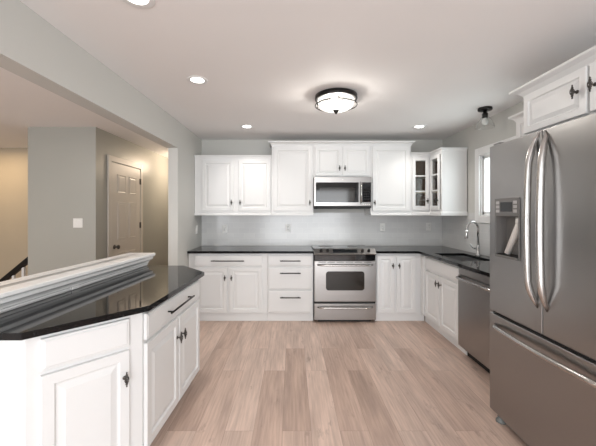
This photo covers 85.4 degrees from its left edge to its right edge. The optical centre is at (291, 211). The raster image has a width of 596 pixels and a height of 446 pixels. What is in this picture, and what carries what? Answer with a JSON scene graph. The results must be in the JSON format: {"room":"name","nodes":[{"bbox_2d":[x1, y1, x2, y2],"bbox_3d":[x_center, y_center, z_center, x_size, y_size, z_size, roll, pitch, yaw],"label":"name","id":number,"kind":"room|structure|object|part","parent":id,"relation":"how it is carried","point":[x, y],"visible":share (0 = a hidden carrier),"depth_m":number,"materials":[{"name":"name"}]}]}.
{"room":"kitchen","nodes":[
{"label":"kitchen","id":0,"kind":"room"},
{"bbox_2d":[0,148,27,279],"bbox_3d":[-4.355,0.165,5.310,2.250,2.410,0.120,0,0,0],"label":"wall","id":1,"kind":"structure","parent":0,"point":[13,161],"depth_m":5.25,"materials":[{"name":"paint"}]},
{"bbox_2d":[0,265,146,313],"bbox_3d":[-1.441,0.897,1.971,0.135,0.945,1.938,0,0,3],"label":"wall","id":2,"kind":"structure","parent":0,"point":[146,265],"depth_m":1.88,"materials":[{"name":"white paint"}]},
{"bbox_2d":[0,253,154,312],"bbox_3d":[-1.441,0.430,1.971,0.247,0.106,2.050,0,0,3],"label":"trim","id":3,"kind":"structure","parent":2,"relation":"attached to","point":[17,292],"depth_m":1.95,"materials":[{"name":"white paint"}]},
{"bbox_2d":[0,0,177,147],"bbox_3d":[-1.423,-0.885,0.590,0.130,0.310,6.184,0,0,1],"label":"ceiling beam","id":4,"kind":"structure","parent":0,"point":[32,48],"depth_m":1.96,"materials":[{"name":"beige paint"}]},
{"bbox_2d":[28,127,167,274],"bbox_3d":[-2.815,0.165,5.475,0.830,2.410,3.050,0,0,0],"label":"wall","id":5,"kind":"structure","parent":0,"point":[67,166],"depth_m":3.95,"materials":[{"name":"paint"}]},
{"bbox_2d":[73,218,82,227],"bbox_3d":[-2.617,0.135,3.944,0.115,0.115,0.010,0,0,0],"label":"wall switch","id":6,"kind":"object","parent":5,"relation":"attached to","point":[77,222],"visible":1,"depth_m":3.94,"materials":[{"name":"white plastic"}]},
{"bbox_2d":[107,155,142,257],"bbox_3d":[-2.356,0.312,4.675,0.084,2.115,0.970,0,0,0],"label":"door","id":7,"kind":"structure","parent":5,"relation":"in","point":[124,183],"depth_m":4.59,"materials":[{"name":"grey paint"}]},
{"bbox_3d":[-2.385,0.310,4.675,0.014,1.680,0.550,0,0,0],"label":"raised panel","id":8,"kind":"part","parent":7,"relation":"part of","materials":[{"name":"grey paint"}]},
{"bbox_2d":[168,121,201,266],"bbox_3d":[-1.355,0.165,5.340,0.110,2.410,3.320,0,0,0],"label":"wall","id":9,"kind":"structure","parent":0,"point":[182,221],"depth_m":3.83,"materials":[{"name":"beige paint"}]},
{"bbox_2d":[0,0,595,157],"bbox_3d":[-1.655,-1.090,2.250,7.890,0.100,9.740,0,0,0],"label":"ceiling","id":10,"kind":"structure","parent":0,"point":[408,64],"depth_m":2.22,"materials":[{"name":"paint"}]},
{"bbox_2d":[122,0,154,8],"bbox_3d":[-0.752,-1.037,1.565,0.164,0.006,0.164,0,0,0],"label":"recessed light","id":11,"kind":"object","parent":10,"relation":"in","point":[142,4],"visible":1,"depth_m":1.61,"materials":[{"name":"white paint"}]},
{"bbox_2d":[187,76,207,84],"bbox_3d":[-0.745,-1.037,2.545,0.164,0.006,0.164,0,0,0],"label":"recessed light","id":12,"kind":"object","parent":10,"relation":"in","point":[198,80],"visible":1,"depth_m":2.55,"materials":[{"name":"white paint"}]},
{"bbox_2d":[240,125,253,128],"bbox_3d":[-0.550,-1.037,3.930,0.164,0.006,0.164,0,0,0],"label":"recessed light","id":13,"kind":"object","parent":10,"relation":"in","point":[241,126],"visible":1,"depth_m":3.92,"materials":[{"name":"white paint"}]},
{"bbox_2d":[315,88,357,113],"bbox_3d":[0.392,-0.954,2.875,0.377,0.172,0.377,0,0,0],"label":"light","id":14,"kind":"object","parent":10,"relation":"attached to","point":[332,97],"visible":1,"depth_m":2.85,"materials":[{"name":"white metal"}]},
{"bbox_3d":[0.473,-0.978,2.892,0.059,0.055,0.055,0,0,0],"label":"bulb","id":15,"kind":"part","parent":14,"relation":"part of","materials":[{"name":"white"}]},
{"bbox_2d":[412,125,426,128],"bbox_3d":[1.550,-1.037,3.930,0.164,0.006,0.164,0,0,0],"label":"recessed light","id":16,"kind":"object","parent":10,"relation":"in","point":[415,126],"visible":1,"depth_m":3.92,"materials":[{"name":"white paint"}]},
{"bbox_2d":[475,106,494,128],"bbox_3d":[1.930,-0.940,3.230,0.172,0.200,0.172,0,0,0],"label":"ceiling light","id":17,"kind":"object","parent":10,"relation":"attached to","point":[485,109],"visible":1,"depth_m":3.21,"materials":[{"name":"black metal"}]},
{"bbox_2d":[482,110,487,117],"bbox_3d":[1.930,-0.976,3.230,0.054,0.072,0.054,0,0,0],"label":"socket","id":18,"kind":"object","parent":17,"relation":"attached to","point":[484,115],"depth_m":3.21,"materials":[{"name":"black metal"}]},
{"bbox_3d":[1.930,-0.904,3.230,0.058,0.072,0.058,0,0,0],"label":"bulb","id":19,"kind":"part","parent":17,"relation":"part of","materials":[{"name":"white glass"}]},
{"bbox_2d":[202,140,442,212],"bbox_3d":[0.495,0.165,4.710,3.590,2.410,0.120,0,0,0],"label":"wall","id":20,"kind":"structure","parent":0,"point":[209,147],"depth_m":4.65,"materials":[{"name":"beige paint"}]},
{"bbox_2d":[194,155,271,214],"bbox_3d":[-0.785,-0.356,4.444,1.025,0.802,0.388,0,0,0],"label":"upper cabinet","id":21,"kind":"object","parent":20,"relation":"attached to","point":[224,184],"visible":1,"depth_m":4.29,"materials":[{"name":"white paint"}]},
{"bbox_3d":[-0.985,-0.355,4.300,0.420,0.680,0.019,0,0,0],"label":"door","id":22,"kind":"part","parent":21,"relation":"part of","materials":[{"name":"white paint"}]},
{"bbox_3d":[-0.785,-0.739,4.305,1.024,0.037,0.034,0,0,0],"label":"crown moulding","id":23,"kind":"part","parent":21,"relation":"part of","materials":[{"name":"white paint"}]},
{"bbox_3d":[-0.785,0.030,4.307,1.025,0.030,0.030,0,0,0],"label":"rail","id":24,"kind":"part","parent":21,"relation":"part of","materials":[{"name":"white paint"}]},
{"bbox_3d":[-0.501,-0.355,4.300,0.422,0.680,0.019,0,0,0],"label":"door","id":25,"kind":"part","parent":21,"relation":"part of","materials":[{"name":"white paint"}]},
{"bbox_2d":[268,141,313,214],"bbox_3d":[-0.015,-0.448,4.444,0.600,0.985,0.388,0,0,0],"label":"upper cabinet","id":26,"kind":"object","parent":20,"relation":"attached to","point":[292,161],"visible":1,"depth_m":4.29,"materials":[{"name":"white paint"}]},
{"bbox_3d":[-0.015,-0.910,4.452,0.600,0.060,0.373,0,0,0],"label":"crown moulding","id":27,"kind":"part","parent":26,"relation":"part of","materials":[{"name":"white paint"}]},
{"bbox_3d":[0.007,0.030,4.307,0.554,0.030,0.030,0,0,0],"label":"rail","id":28,"kind":"part","parent":26,"relation":"part of","materials":[{"name":"white paint"}]},
{"bbox_2d":[202,213,441,245],"bbox_3d":[0.430,0.247,4.645,3.456,0.474,0.010,0,0,0],"label":"wall tile","id":29,"kind":"structure","parent":20,"relation":"attached to","point":[317,228],"depth_m":4.64,"materials":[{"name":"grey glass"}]},
{"bbox_2d":[222,225,226,232],"bbox_3d":[-0.965,0.240,4.635,0.072,0.115,0.009,0,0,0],"label":"wall outlet","id":30,"kind":"object","parent":29,"relation":"attached to","point":[224,227],"visible":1,"depth_m":4.63,"materials":[{"name":"white plastic"}]},
{"bbox_2d":[286,224,290,231],"bbox_3d":[-0.057,0.230,4.635,0.072,0.115,0.009,0,0,0],"label":"wall outlet","id":31,"kind":"object","parent":29,"relation":"attached to","point":[288,226],"visible":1,"depth_m":4.63,"materials":[{"name":"white plastic"}]},
{"bbox_2d":[380,223,384,230],"bbox_3d":[1.300,0.220,4.635,0.072,0.115,0.009,0,0,0],"label":"wall outlet","id":32,"kind":"object","parent":29,"relation":"attached to","point":[382,225],"visible":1,"depth_m":4.63,"materials":[{"name":"white plastic"}]},
{"bbox_2d":[426,223,430,230],"bbox_3d":[1.960,0.210,4.635,0.072,0.115,0.009,0,0,0],"label":"wall outlet","id":33,"kind":"object","parent":29,"relation":"attached to","point":[428,225],"visible":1,"depth_m":4.63,"materials":[{"name":"white plastic"}]},
{"bbox_2d":[313,141,370,177],"bbox_3d":[0.665,-0.701,4.450,0.757,0.478,0.399,0,0,0],"label":"upper cabinet","id":34,"kind":"object","parent":20,"relation":"attached to","point":[330,158],"visible":0.95,"depth_m":4.29,"materials":[{"name":"white paint"}]},
{"bbox_3d":[0.480,-0.672,4.300,0.350,0.385,0.019,0,0,0],"label":"door","id":35,"kind":"part","parent":34,"relation":"part of","materials":[{"name":"white paint"}]},
{"bbox_3d":[0.665,-0.910,4.293,0.757,0.060,0.057,0,0,0],"label":"crown moulding","id":36,"kind":"part","parent":34,"relation":"part of","materials":[{"name":"white paint"}]},
{"bbox_2d":[313,177,371,208],"bbox_3d":[0.665,-0.251,4.406,0.757,0.418,0.464,0,0,0],"label":"microwave","id":37,"kind":"object","parent":34,"relation":"attached to","point":[328,192],"visible":0.96,"depth_m":4.22,"materials":[{"name":"silver metal"}]},
{"bbox_3d":[0.592,-0.257,4.219,0.560,0.260,0.012,0,0,0],"label":"door","id":38,"kind":"part","parent":37,"relation":"part of","materials":[{"name":"black glass"}]},
{"bbox_3d":[0.852,-0.672,4.300,0.353,0.385,0.019,0,0,0],"label":"door","id":39,"kind":"part","parent":34,"relation":"part of","materials":[{"name":"white paint"}]},
{"bbox_2d":[365,141,414,214],"bbox_3d":[1.338,-0.448,4.444,0.584,0.985,0.388,0,0,0],"label":"upper cabinet","id":40,"kind":"object","parent":20,"relation":"attached to","point":[390,161],"visible":0.98,"depth_m":4.29,"materials":[{"name":"white paint"}]},
{"bbox_3d":[1.315,-0.440,4.300,0.490,0.850,0.019,0,0,0],"label":"door","id":41,"kind":"part","parent":40,"relation":"part of","materials":[{"name":"white paint"}]},
{"bbox_3d":[1.315,0.030,4.307,0.539,0.030,0.030,0,0,0],"label":"rail","id":42,"kind":"part","parent":40,"relation":"part of","materials":[{"name":"white paint"}]},
{"bbox_3d":[1.338,-0.910,4.452,0.584,0.060,0.373,0,0,0],"label":"crown moulding","id":43,"kind":"part","parent":40,"relation":"part of","materials":[{"name":"white paint"}]},
{"bbox_2d":[150,316,527,445],"bbox_3d":[-1.655,1.410,2.250,7.890,0.080,9.740,0,0,0],"label":"floor","id":44,"kind":"structure","parent":0,"point":[315,382],"depth_m":2.45,"materials":[{"name":"brown wood"}]},
{"bbox_2d":[0,257,27,281],"bbox_3d":[-3.825,0.824,4.500,1.150,1.092,0.060,0,0,0],"label":"stair railing","id":45,"kind":"object","parent":44,"relation":"on","point":[21,267],"visible":0.15,"depth_m":4.47,"materials":[{"name":"black wood"}]},
{"bbox_2d":[0,313,141,445],"bbox_3d":[-1.081,0.943,1.597,0.552,0.854,0.621,0,0,10],"label":"base cabinet","id":46,"kind":"object","parent":44,"relation":"on","point":[80,386],"visible":0.98,"depth_m":1.45,"materials":[{"name":"white paint"}]},
{"bbox_3d":[-0.944,0.607,1.500,0.019,0.137,0.359,0,0,42],"label":"drawer","id":47,"kind":"part","parent":46,"relation":"part of","materials":[{"name":"white paint"}]},
{"bbox_3d":[-0.944,0.975,1.500,0.019,0.560,0.359,0,0,42],"label":"door","id":48,"kind":"part","parent":46,"relation":"part of","materials":[{"name":"white paint"}]},
{"bbox_3d":[-0.819,0.825,1.595,0.040,0.076,0.022,0,0,42],"label":"knob","id":49,"kind":"part","parent":46,"relation":"part of","materials":[{"name":"grey metal"}]},
{"bbox_2d":[142,280,199,445],"bbox_3d":[-1.023,0.943,2.294,0.639,0.854,1.183,0,0,2],"label":"base cabinet","id":50,"kind":"object","parent":44,"relation":"on","point":[171,329],"visible":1,"depth_m":1.97,"materials":[{"name":"white paint"}]},
{"bbox_2d":[0,266,203,340],"bbox_3d":[-1.058,0.500,2.111,0.700,0.030,1.638,0,0,0],"label":"countertop","id":51,"kind":"structure","parent":50,"relation":"on","point":[142,289],"depth_m":1.73,"materials":[{"name":"black stone"}]},
{"bbox_3d":[-0.766,0.975,1.921,0.019,0.560,0.430,0,0,2],"label":"door","id":52,"kind":"part","parent":50,"relation":"part of","materials":[{"name":"white paint"}]},
{"bbox_3d":[-0.759,0.607,2.139,0.019,0.137,0.866,0,0,2],"label":"drawer","id":53,"kind":"part","parent":50,"relation":"part of","materials":[{"name":"white paint"}]},
{"bbox_3d":[-0.729,0.607,2.138,0.040,0.012,0.400,0,0,2],"label":"bar handle","id":54,"kind":"part","parent":50,"relation":"part of","materials":[{"name":"black metal"}]},
{"bbox_3d":[-0.751,0.975,2.364,0.019,0.560,0.416,0,0,2],"label":"door","id":55,"kind":"part","parent":50,"relation":"part of","materials":[{"name":"white paint"}]},
{"bbox_2d":[189,254,266,320],"bbox_3d":[-0.804,0.944,4.315,0.987,0.853,0.650,0,0,0],"label":"base cabinet","id":56,"kind":"object","parent":44,"relation":"on","point":[232,287],"visible":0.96,"depth_m":4.03,"materials":[{"name":"white paint"}]},
{"bbox_3d":[-1.016,0.978,4.040,0.413,0.559,0.019,0,0,0],"label":"door","id":57,"kind":"part","parent":56,"relation":"part of","materials":[{"name":"white paint"}]},
{"bbox_3d":[-0.798,0.608,4.010,0.410,0.012,0.040,0,0,0],"label":"bar handle","id":58,"kind":"part","parent":56,"relation":"part of","materials":[{"name":"black metal"}]},
{"bbox_3d":[-0.798,0.608,4.040,0.850,0.135,0.019,0,0,0],"label":"drawer","id":59,"kind":"part","parent":56,"relation":"part of","materials":[{"name":"white paint"}]},
{"bbox_3d":[-0.577,0.978,4.040,0.407,0.559,0.019,0,0,0],"label":"door","id":60,"kind":"part","parent":56,"relation":"part of","materials":[{"name":"white paint"}]},
{"bbox_2d":[187,246,313,253],"bbox_3d":[-0.514,0.500,4.319,1.566,0.030,0.639,0,0,0],"label":"countertop","id":61,"kind":"structure","parent":56,"relation":"on","point":[202,249],"depth_m":4.07,"materials":[{"name":"black stone"}]},
{"bbox_2d":[267,254,312,320],"bbox_3d":[-0.021,0.944,4.315,0.575,0.853,0.650,0,0,0],"label":"base cabinet","id":62,"kind":"object","parent":44,"relation":"on","point":[289,276],"visible":0.9,"depth_m":4.03,"materials":[{"name":"white paint"}]},
{"bbox_3d":[-0.021,1.119,4.040,0.553,0.275,0.019,0,0,0],"label":"drawer","id":63,"kind":"part","parent":62,"relation":"part of","materials":[{"name":"white paint"}]},
{"bbox_3d":[-0.021,0.832,4.040,0.553,0.267,0.019,0,0,0],"label":"drawer","id":64,"kind":"part","parent":62,"relation":"part of","materials":[{"name":"white paint"}]},
{"bbox_3d":[-0.021,0.608,4.040,0.553,0.135,0.019,0,0,0],"label":"drawer","id":65,"kind":"part","parent":62,"relation":"part of","materials":[{"name":"white paint"}]},
{"bbox_2d":[311,245,376,320],"bbox_3d":[0.656,0.913,4.281,0.766,0.914,0.714,0,0,0],"label":"range","id":66,"kind":"object","parent":44,"relation":"on","point":[344,276],"visible":1,"depth_m":3.98,"materials":[{"name":"silver metal"}]},
{"bbox_2d":[311,245,369,250],"bbox_3d":[0.656,0.489,4.341,0.762,0.032,0.593,0,0,0],"label":"cooktop","id":67,"kind":"object","parent":66,"relation":"in","point":[315,247],"depth_m":4.30,"materials":[{"name":"black metal"}]},
{"bbox_3d":[0.656,1.234,4.007,0.762,0.203,0.044,0,0,0],"label":"warming drawer","id":68,"kind":"part","parent":66,"relation":"part of","materials":[{"name":"silver metal"}]},
{"bbox_3d":[0.656,1.175,3.963,0.686,0.019,0.059,0,0,0],"label":"drawer handle","id":69,"kind":"part","parent":66,"relation":"part of","materials":[{"name":"silver metal"}]},
{"bbox_3d":[0.656,0.857,4.007,0.762,0.503,0.044,0,0,0],"label":"oven door","id":70,"kind":"part","parent":66,"relation":"part of","materials":[{"name":"silver metal"}]},
{"bbox_3d":[0.656,0.652,3.958,0.688,0.021,0.068,0,0,0],"label":"oven handle","id":71,"kind":"part","parent":66,"relation":"part of","materials":[{"name":"silver metal"}]},
{"bbox_3d":[0.656,0.494,4.010,0.766,0.072,0.100,0,0,0],"label":"control panel","id":72,"kind":"part","parent":66,"relation":"part of","materials":[{"name":"silver metal"}]},
{"bbox_2d":[375,254,423,320],"bbox_3d":[1.356,0.944,4.315,0.620,0.853,0.650,0,0,0],"label":"base cabinet","id":73,"kind":"object","parent":44,"relation":"on","point":[398,276],"visible":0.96,"depth_m":4.03,"materials":[{"name":"white paint"}]},
{"bbox_3d":[1.171,0.898,4.040,0.220,0.717,0.019,0,0,0],"label":"door","id":74,"kind":"part","parent":73,"relation":"part of","materials":[{"name":"white paint"}]},
{"bbox_3d":[1.427,0.898,4.040,0.238,0.717,0.019,0,0,0],"label":"door","id":75,"kind":"part","parent":73,"relation":"part of","materials":[{"name":"white paint"}]},
{"bbox_2d":[367,246,489,276],"bbox_3d":[1.601,0.500,3.427,1.115,0.030,2.424,0,0,0],"label":"countertop","id":76,"kind":"structure","parent":73,"relation":"on","point":[482,267],"depth_m":3.80,"materials":[{"name":"black stone"}]},
{"bbox_2d":[445,256,481,260],"bbox_3d":[1.845,0.608,3.500,0.374,0.184,0.624,0,0,0],"label":"sink","id":77,"kind":"object","parent":76,"relation":"in","point":[460,258],"visible":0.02,"depth_m":3.81,"materials":[{"name":"silver metal"}]},
{"bbox_2d":[464,221,480,255],"bbox_3d":[2.014,0.291,3.600,0.181,0.388,0.060,0,0,0],"label":"faucet","id":78,"kind":"object","parent":76,"relation":"on","point":[477,247],"visible":1,"depth_m":3.59,"materials":[{"name":"silver metal"}]},
{"bbox_3d":[2.012,0.241,3.600,0.151,0.288,0.025,0,0,0],"label":"spout","id":79,"kind":"part","parent":78,"relation":"part of","materials":[{"name":"silver metal"}]},
{"bbox_2d":[421,255,429,324],"bbox_3d":[1.877,0.944,3.979,0.555,0.853,0.140,0,0,0],"label":"base cabinet","id":80,"kind":"object","parent":44,"relation":"on","point":[423,268],"visible":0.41,"depth_m":3.96,"materials":[{"name":"white paint"}]},
{"bbox_3d":[1.609,0.892,3.972,0.019,0.705,0.095,0,0,0],"label":"filler panel","id":81,"kind":"part","parent":80,"relation":"part of","materials":[{"name":"white paint"}]},
{"bbox_2d":[425,256,466,354],"bbox_3d":[1.858,0.944,3.497,0.595,0.853,0.817,0,0,0],"label":"base cabinet","id":82,"kind":"object","parent":44,"relation":"on","point":[441,283],"visible":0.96,"depth_m":3.44,"materials":[{"name":"white paint"}]},
{"bbox_3d":[1.609,0.972,3.700,0.019,0.547,0.372,0,0,0],"label":"door","id":83,"kind":"part","parent":82,"relation":"part of","materials":[{"name":"white paint"}]},
{"bbox_3d":[1.609,0.608,3.497,0.019,0.135,0.778,0,0,0],"label":"false drawer","id":84,"kind":"part","parent":82,"relation":"part of","materials":[{"name":"white paint"}]},
{"bbox_3d":[1.609,0.972,3.300,0.019,0.547,0.384,0,0,0],"label":"door","id":85,"kind":"part","parent":82,"relation":"part of","materials":[{"name":"white paint"}]},
{"bbox_2d":[456,267,492,373],"bbox_3d":[1.836,0.944,2.785,0.618,0.852,0.598,0,0,0],"label":"dishwasher","id":86,"kind":"object","parent":44,"relation":"on","point":[474,310],"visible":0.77,"depth_m":2.81,"materials":[{"name":"silver metal"}]},
{"bbox_3d":[1.560,0.613,2.780,0.065,0.022,0.572,0,0,0],"label":"door handle","id":87,"kind":"part","parent":86,"relation":"part of","materials":[{"name":"silver metal"}]},
{"bbox_2d":[490,112,595,445],"bbox_3d":[1.701,0.459,1.705,0.898,1.822,0.910,0,0,0],"label":"refrigerator","id":88,"kind":"object","parent":44,"relation":"on","point":[543,182],"visible":1,"depth_m":1.65,"materials":[{"name":"grey metal"}]},
{"bbox_3d":[1.355,0.106,1.934,0.070,1.083,0.452,0,0,0],"label":"door","id":89,"kind":"part","parent":88,"relation":"part of","materials":[{"name":"silver metal"}]},
{"bbox_3d":[1.294,0.045,1.745,0.081,0.946,0.033,0,0,15],"label":"door handle","id":90,"kind":"part","parent":88,"relation":"part of","materials":[{"name":"silver metal"}]},
{"bbox_3d":[1.294,0.045,1.665,0.081,0.946,0.033,0,0,-15],"label":"door handle","id":91,"kind":"part","parent":88,"relation":"part of","materials":[{"name":"silver metal"}]},
{"bbox_3d":[1.355,0.985,1.705,0.070,0.640,0.910,0,0,0],"label":"freezer drawer","id":92,"kind":"part","parent":88,"relation":"part of","materials":[{"name":"silver metal"}]},
{"bbox_3d":[1.291,0.730,1.705,0.078,0.028,0.808,0,0,0],"label":"freezer handle","id":93,"kind":"part","parent":88,"relation":"part of","materials":[{"name":"silver metal"}]},
{"bbox_3d":[1.355,0.106,1.476,0.070,1.083,0.452,0,0,0],"label":"door","id":94,"kind":"part","parent":88,"relation":"part of","materials":[{"name":"silver metal"}]},
{"bbox_2d":[443,101,523,255],"bbox_3d":[2.230,0.165,1.075,0.120,2.410,7.390,0,0,0],"label":"wall","id":95,"kind":"structure","parent":0,"point":[504,128],"depth_m":3.74,"materials":[{"name":"beige paint"}]},
{"bbox_2d":[411,147,467,215],"bbox_3d":[1.872,-0.374,4.301,0.572,0.838,0.676,0,0,0],"label":"upper cabinet","id":96,"kind":"object","parent":95,"relation":"attached to","point":[438,176],"visible":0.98,"depth_m":4.02,"materials":[{"name":"white paint"}]},
{"bbox_3d":[1.709,-0.377,4.300,0.222,0.700,0.019,0,0,0],"label":"glass door","id":97,"kind":"part","parent":96,"relation":"part of","materials":[{"name":"white paint"}]},
{"bbox_2d":[416,173,440,178],"bbox_3d":[1.876,-0.484,4.324,0.532,0.018,0.598,0,0,0],"label":"shelf","id":98,"kind":"object","parent":96,"relation":"attached to","point":[427,175],"depth_m":4.29,"materials":[{"name":"white wood"}]},
{"bbox_2d":[416,190,440,193],"bbox_3d":[1.876,-0.264,4.324,0.532,0.018,0.598,0,0,0],"label":"shelf","id":99,"kind":"object","parent":96,"relation":"attached to","point":[426,191],"depth_m":4.29,"materials":[{"name":"white wood"}]},
{"bbox_3d":[1.839,-0.377,4.155,0.019,0.700,0.262,0,0,0],"label":"glass door","id":100,"kind":"part","parent":96,"relation":"part of","materials":[{"name":"white paint"}]},
{"bbox_3d":[1.857,-0.769,4.129,0.267,0.048,0.651,0,0,-42],"label":"crown moulding","id":101,"kind":"part","parent":96,"relation":"part of","materials":[{"name":"white paint"}]},
{"bbox_3d":[1.856,0.020,4.124,0.251,0.050,0.644,0,0,-43],"label":"rail","id":102,"kind":"part","parent":96,"relation":"part of","materials":[{"name":"white paint"}]},
{"bbox_2d":[442,213,489,255],"bbox_3d":[2.165,0.247,3.420,0.010,0.474,2.440,0,0,0],"label":"wall tile","id":103,"kind":"structure","parent":95,"relation":"attached to","point":[453,227],"depth_m":4.04,"materials":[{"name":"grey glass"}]},
{"bbox_2d":[475,136,515,222],"bbox_3d":[2.221,-0.305,3.280,0.138,0.860,1.050,0,0,0],"label":"window","id":104,"kind":"structure","parent":95,"relation":"in","point":[484,217],"depth_m":3.69,"materials":[{"name":"white paint"}]},
{"bbox_2d":[508,110,523,137],"bbox_3d":[1.985,-0.394,2.436,0.369,0.805,0.558,0,0,0],"label":"upper cabinet","id":105,"kind":"object","parent":95,"relation":"attached to","point":[518,118],"visible":0.02,"depth_m":2.61,"materials":[{"name":"white paint"}]},
{"bbox_3d":[1.992,-0.764,2.437,0.353,0.063,0.556,0,0,0],"label":"crown moulding","id":106,"kind":"part","parent":105,"relation":"part of","materials":[{"name":"white paint"}]},
{"bbox_3d":[1.849,-0.381,2.413,0.019,0.750,0.483,0,0,0],"label":"door","id":107,"kind":"part","parent":105,"relation":"part of","materials":[{"name":"white paint"}]},
{"bbox_2d":[509,45,595,135],"bbox_3d":[1.829,-0.659,1.721,0.681,0.318,0.992,0,0,0],"label":"upper cabinet","id":108,"kind":"object","parent":95,"relation":"attached to","point":[566,92],"visible":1,"depth_m":1.83,"materials":[{"name":"white paint"}]},
{"bbox_3d":[1.828,-0.790,1.721,0.680,0.056,0.992,0,0,0],"label":"crown moulding","id":109,"kind":"part","parent":108,"relation":"part of","materials":[{"name":"white paint"}]},
{"bbox_3d":[1.540,-0.637,1.909,0.019,0.247,0.457,0,0,0],"label":"door","id":110,"kind":"part","parent":108,"relation":"part of","materials":[{"name":"white paint"}]},
{"bbox_3d":[1.510,-0.644,1.732,0.040,0.078,0.022,0,0,0],"label":"knob","id":111,"kind":"part","parent":108,"relation":"part of","materials":[{"name":"grey metal"}]},
{"bbox_3d":[1.510,-0.644,1.629,0.040,0.078,0.022,0,0,0],"label":"knob","id":112,"kind":"part","parent":108,"relation":"part of","materials":[{"name":"grey metal"}]},
{"bbox_3d":[1.540,-0.637,1.452,0.019,0.247,0.423,0,0,0],"label":"door","id":113,"kind":"part","parent":108,"relation":"part of","materials":[{"name":"white paint"}]}
]}

